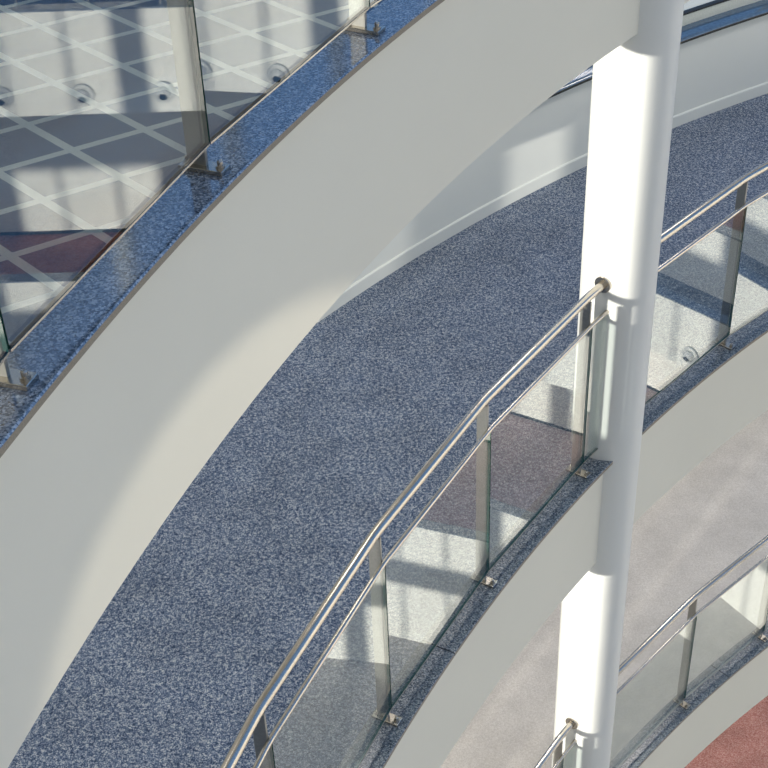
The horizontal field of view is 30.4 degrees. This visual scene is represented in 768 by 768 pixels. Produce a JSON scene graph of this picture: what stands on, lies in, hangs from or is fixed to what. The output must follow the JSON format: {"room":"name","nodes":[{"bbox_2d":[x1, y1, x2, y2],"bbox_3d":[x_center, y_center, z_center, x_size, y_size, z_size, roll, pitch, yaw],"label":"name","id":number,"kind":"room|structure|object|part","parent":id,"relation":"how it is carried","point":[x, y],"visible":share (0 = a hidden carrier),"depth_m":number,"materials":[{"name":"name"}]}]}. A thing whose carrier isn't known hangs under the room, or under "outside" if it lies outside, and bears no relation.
{"room":"building atrium","nodes":[
{"label":"building atrium","id":0,"kind":"room"},
{"bbox_2d":[0,0,384,343],"bbox_3d":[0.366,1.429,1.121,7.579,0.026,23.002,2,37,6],"label":"glass panel","id":1,"kind":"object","parent":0,"point":[91,124],"depth_m":4.17,"materials":[{"name":"clear glass"}]},
{"bbox_2d":[0,0,689,767],"bbox_3d":[1.444,1.775,1.252,5.556,0.755,19.433,2,37,6],"label":"fascia","id":2,"kind":"structure","parent":0,"point":[93,476],"depth_m":4.02,"materials":[{"name":"white paint"}]},
{"bbox_2d":[0,0,444,457],"bbox_3d":[1.439,1.462,1.016,5.574,0.028,19.431,2,37,6],"label":"trim ledge","id":3,"kind":"object","parent":2,"relation":"on","point":[60,340],"visible":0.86,"depth_m":3.61,"materials":[{"name":"blue stone"}]},
{"bbox_2d":[0,0,385,390],"bbox_3d":[-0.469,-0.693,2.989,0.608,1.172,6.782,11,39,17],"label":"glass balustrade","id":4,"kind":"object","parent":3,"relation":"on","point":[182,19],"visible":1,"depth_m":3.65,"materials":[{"name":"metal"}]},
{"bbox_3d":[-0.948,-0.143,2.366,0.012,0.909,0.986,8,38,13],"label":"glass pane","id":5,"kind":"part","parent":4,"relation":"part of","materials":[{"name":"clear glass"}]},
{"bbox_3d":[-0.859,-0.463,2.740,0.058,1.127,0.013,9,38,15],"label":"post","id":6,"kind":"part","parent":4,"relation":"part of","materials":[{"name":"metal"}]},
{"bbox_3d":[-0.822,-0.015,3.071,0.133,0.014,0.053,9,38,15],"label":"foot plate","id":7,"kind":"part","parent":4,"relation":"part of","materials":[{"name":"metal"}]},
{"bbox_3d":[-0.653,-0.720,3.118,0.012,0.909,0.986,11,39,17],"label":"glass pane","id":8,"kind":"part","parent":4,"relation":"part of","materials":[{"name":"clear glass"}]},
{"bbox_3d":[-0.520,-1.036,3.483,0.058,1.127,0.013,12,39,19],"label":"post","id":9,"kind":"part","parent":4,"relation":"part of","materials":[{"name":"metal"}]},
{"bbox_3d":[-0.485,-0.586,3.812,0.133,0.014,0.053,12,39,19],"label":"foot plate","id":10,"kind":"part","parent":4,"relation":"part of","materials":[{"name":"metal"}]},
{"bbox_3d":[-0.275,-1.282,3.844,0.012,0.909,0.986,14,40,21],"label":"glass pane","id":11,"kind":"part","parent":4,"relation":"part of","materials":[{"name":"clear glass"}]},
{"bbox_3d":[-0.101,-1.590,4.197,0.058,1.127,0.013,16,41,23],"label":"post","id":12,"kind":"part","parent":4,"relation":"part of","materials":[{"name":"metal"}]},
{"bbox_3d":[-0.066,-1.140,4.525,0.133,0.014,0.053,16,41,23],"label":"foot plate","id":13,"kind":"part","parent":4,"relation":"part of","materials":[{"name":"metal"}]},
{"bbox_2d":[8,93,767,767],"bbox_3d":[0.470,4.056,3.097,7.567,0.026,23.002,2,37,6],"label":"floor","id":14,"kind":"structure","parent":0,"point":[175,665],"depth_m":7.81,"materials":[{"name":"blue carpet"}]},
{"bbox_2d":[351,15,767,284],"bbox_3d":[1.722,-2.010,10.490,6.166,0.752,0.631,-27,43,-29],"label":"wall","id":15,"kind":"structure","parent":0,"point":[719,64],"depth_m":10.19,"materials":[{"name":"white paint"}]},
{"bbox_2d":[318,82,767,321],"bbox_3d":[1.825,-1.703,10.574,6.037,0.098,0.357,-27,43,-29],"label":"baseboard","id":16,"kind":"structure","parent":15,"relation":"attached to","point":[506,199],"depth_m":10.05,"materials":[{"name":"white paint"}]},
{"bbox_2d":[548,0,767,98],"bbox_3d":[1.719,-2.306,10.251,6.166,0.037,0.665,-27,43,-29],"label":"sill","id":17,"kind":"structure","parent":15,"relation":"on","point":[712,24],"depth_m":10.76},
{"bbox_2d":[682,0,760,25],"bbox_3d":[1.657,-3.235,9.591,6.197,2.243,0.424,-27,43,-29],"label":"window","id":18,"kind":"structure","parent":15,"relation":"in","point":[714,7],"depth_m":10.83,"materials":[{"name":"glass"}]},
{"bbox_2d":[384,333,767,767],"bbox_3d":[1.555,4.402,3.227,5.556,0.755,19.433,2,37,6],"label":"fascia","id":19,"kind":"structure","parent":0,"point":[734,395],"depth_m":7.87,"materials":[{"name":"white paint"}]},
{"bbox_2d":[338,303,767,767],"bbox_3d":[1.538,4.089,2.992,5.597,0.028,19.470,2,37,6],"label":"trim ledge","id":20,"kind":"object","parent":19,"relation":"on","point":[410,702],"visible":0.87,"depth_m":7.22,"materials":[{"name":"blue stone"}]},
{"bbox_2d":[220,276,611,767],"bbox_3d":[-0.318,1.889,5.002,0.650,1.196,7.041,11,39,17],"label":"glass balustrade","id":21,"kind":"object","parent":20,"relation":"on","point":[255,724],"visible":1,"depth_m":6.27,"materials":[{"name":"metal"}]},
{"bbox_3d":[-0.435,1.629,5.410,0.058,1.127,0.013,12,39,19],"label":"post","id":22,"kind":"part","parent":21,"relation":"part of","materials":[{"name":"metal"}]},
{"bbox_3d":[-0.565,1.945,5.044,0.012,0.909,0.986,11,39,17],"label":"glass pane","id":23,"kind":"part","parent":21,"relation":"part of","materials":[{"name":"glass"}]},
{"bbox_3d":[-0.193,1.382,5.772,0.012,0.909,0.986,14,40,21],"label":"glass pane","id":24,"kind":"part","parent":21,"relation":"part of","materials":[{"name":"clear glass"}]},
{"bbox_3d":[-0.021,1.073,6.127,0.058,1.127,0.013,16,41,22],"label":"post","id":25,"kind":"part","parent":21,"relation":"part of","materials":[{"name":"metal"}]},
{"bbox_3d":[0.014,1.523,6.455,0.133,0.014,0.053,16,41,22],"label":"foot plate","id":26,"kind":"part","parent":21,"relation":"part of","materials":[{"name":"metal"}]},
{"bbox_3d":[0.259,0.839,6.469,0.012,0.909,0.986,17,41,24],"label":"glass pane","id":27,"kind":"part","parent":21,"relation":"part of","materials":[{"name":"clear glass"}]},
{"bbox_3d":[0.471,0.539,6.809,0.058,1.127,0.013,19,42,26],"label":"post","id":28,"kind":"part","parent":21,"relation":"part of","materials":[{"name":"metal"}]},
{"bbox_3d":[0.506,0.990,7.136,0.133,0.014,0.053,19,42,26],"label":"foot plate","id":29,"kind":"part","parent":21,"relation":"part of","materials":[{"name":"metal"}]},
{"bbox_3d":[0.787,0.320,7.130,0.012,0.909,0.986,21,43,28],"label":"glass pane","id":30,"kind":"part","parent":21,"relation":"part of","materials":[{"name":"clear glass"}]},
{"bbox_3d":[1.071,0.483,7.779,0.133,0.014,0.053,23,44,30],"label":"foot plate","id":31,"kind":"part","parent":21,"relation":"part of","materials":[{"name":"metal"}]},
{"bbox_3d":[1.038,0.031,7.453,0.058,1.127,0.013,23,44,30],"label":"post","id":32,"kind":"part","parent":21,"relation":"part of","materials":[{"name":"metal"}]},
{"bbox_3d":[1.118,0.027,7.501,0.012,0.909,0.153,24,44,30],"label":"glass pane","id":33,"kind":"part","parent":21,"relation":"part of","materials":[{"name":"clear glass"}]},
{"bbox_2d":[645,161,767,404],"bbox_3d":[3.062,-1.189,8.908,4.674,1.196,0.348,-27,43,-29],"label":"glass balustrade","id":34,"kind":"object","parent":20,"relation":"on","point":[741,184],"visible":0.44,"depth_m":8.15,"materials":[{"name":"metal"}]},
{"bbox_3d":[1.753,-0.434,8.078,0.012,0.909,0.986,28,46,34],"label":"glass pane","id":35,"kind":"part","parent":34,"relation":"part of","materials":[{"name":"clear glass"}]},
{"bbox_3d":[3.080,-1.496,8.661,4.626,0.024,0.254,-27,43,-29],"label":"glass cap rail","id":36,"kind":"part","parent":34,"relation":"part of","materials":[{"name":"metal"}]},
{"bbox_3d":[3.043,-1.631,8.577,4.674,0.045,0.275,-27,43,-29],"label":"handrail","id":37,"kind":"part","parent":34,"relation":"part of","materials":[{"name":"metal"}]},
{"bbox_3d":[2.093,-0.247,8.693,0.053,0.014,0.133,-32,46,-33],"label":"foot plate","id":38,"kind":"part","parent":34,"relation":"part of","materials":[{"name":"metal"}]},
{"bbox_3d":[2.061,-0.700,8.369,0.013,1.127,0.058,-32,46,-33],"label":"post","id":39,"kind":"part","parent":34,"relation":"part of","materials":[{"name":"metal"}]},
{"bbox_3d":[2.455,-0.874,8.623,0.986,0.909,0.012,-30,45,-32],"label":"glass pane","id":40,"kind":"part","parent":34,"relation":"part of","materials":[{"name":"clear glass"}]},
{"bbox_2d":[440,410,767,767],"bbox_3d":[0.585,6.779,5.146,7.567,0.026,23.002,2,37,6],"label":"floor","id":41,"kind":"structure","parent":0,"point":[718,511],"depth_m":11.57,"materials":[{"name":"grey carpet"}]},
{"bbox_2d":[639,648,767,767],"bbox_3d":[1.669,7.125,5.276,5.556,0.755,19.433,2,37,6],"label":"wall","id":42,"kind":"structure","parent":0,"point":[748,686],"depth_m":11.24,"materials":[{"name":"white paint"}]},
{"bbox_2d":[609,620,767,767],"bbox_3d":[1.652,6.813,5.041,5.597,0.028,19.470,2,37,6],"label":"trim ledge","id":43,"kind":"object","parent":42,"relation":"on","point":[695,699],"visible":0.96,"depth_m":10.81,"materials":[{"name":"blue stone"}]},
{"bbox_2d":[534,717,578,767],"bbox_3d":[-0.098,4.321,7.433,0.513,1.196,6.084,13,39,19],"label":"glass balustrade","id":44,"kind":"object","parent":43,"relation":"on","point":[556,747],"visible":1,"depth_m":9.18,"materials":[{"name":"metal"}]},
{"bbox_3d":[1.152,2.755,9.501,0.058,1.127,0.013,23,44,30],"label":"post","id":45,"kind":"part","parent":44,"relation":"part of","materials":[{"name":"metal"}]},
{"bbox_3d":[-0.078,4.017,7.182,0.436,0.024,6.054,12,39,19],"label":"glass cap rail","id":46,"kind":"part","parent":44,"relation":"part of","materials":[{"name":"metal"}]},
{"bbox_2d":[616,535,767,767],"bbox_3d":[3.244,1.500,10.998,4.682,1.196,0.348,-27,43,-29],"label":"glass balustrade","id":47,"kind":"object","parent":43,"relation":"on","point":[691,602],"visible":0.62,"depth_m":10.35,"materials":[{"name":"metal"}]},
{"bbox_3d":[2.272,2.436,10.791,0.053,0.014,0.133,-32,46,-33],"label":"foot plate","id":48,"kind":"part","parent":47,"relation":"part of","materials":[{"name":"metal"}]},
{"bbox_3d":[1.929,2.248,10.178,0.012,0.909,0.986,28,46,34],"label":"glass pane","id":49,"kind":"part","parent":47,"relation":"part of","materials":[{"name":"clear glass"}]},
{"bbox_3d":[2.240,1.983,10.467,0.013,1.127,0.058,-32,46,-33],"label":"post","id":50,"kind":"part","parent":47,"relation":"part of","materials":[{"name":"metal"}]},
{"bbox_3d":[3.252,1.201,10.740,4.665,0.024,0.264,-27,43,-29],"label":"glass cap rail","id":51,"kind":"part","parent":47,"relation":"part of","materials":[{"name":"metal"}]},
{"bbox_3d":[3.228,1.061,10.664,4.682,0.045,0.285,-27,43,-29],"label":"handrail","id":52,"kind":"part","parent":47,"relation":"part of","materials":[{"name":"metal"}]},
{"bbox_3d":[2.637,1.812,10.719,0.758,0.909,0.649,-2,37,0],"label":"glass pane","id":53,"kind":"part","parent":47,"relation":"part of","materials":[{"name":"clear glass"}]},
{"bbox_3d":[3.012,2.017,11.308,0.053,0.014,0.133,-27,44,-29],"label":"foot plate","id":54,"kind":"part","parent":47,"relation":"part of","materials":[{"name":"metal"}]},
{"bbox_3d":[2.982,1.563,10.984,0.013,1.127,0.058,-27,44,-29],"label":"post","id":55,"kind":"part","parent":47,"relation":"part of","materials":[{"name":"metal"}]},
{"bbox_2d":[685,696,767,767],"bbox_3d":[0.699,9.502,7.193,7.567,0.026,23.002,2,37,6],"label":"floor","id":56,"kind":"structure","parent":0,"point":[744,744],"depth_m":14.65,"materials":[{"name":"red carpet"}]},
{"label":"floor","id":57,"kind":"structure","parent":0,"visible":0},
{"bbox_2d":[551,0,683,767],"bbox_3d":[1.429,4.352,11.053,0.394,23.971,0.394,-2,37,0],"label":"column","id":58,"kind":"structure","parent":57,"relation":"on","point":[633,91],"depth_m":7.31,"materials":[{"name":"white paint"}]}
]}

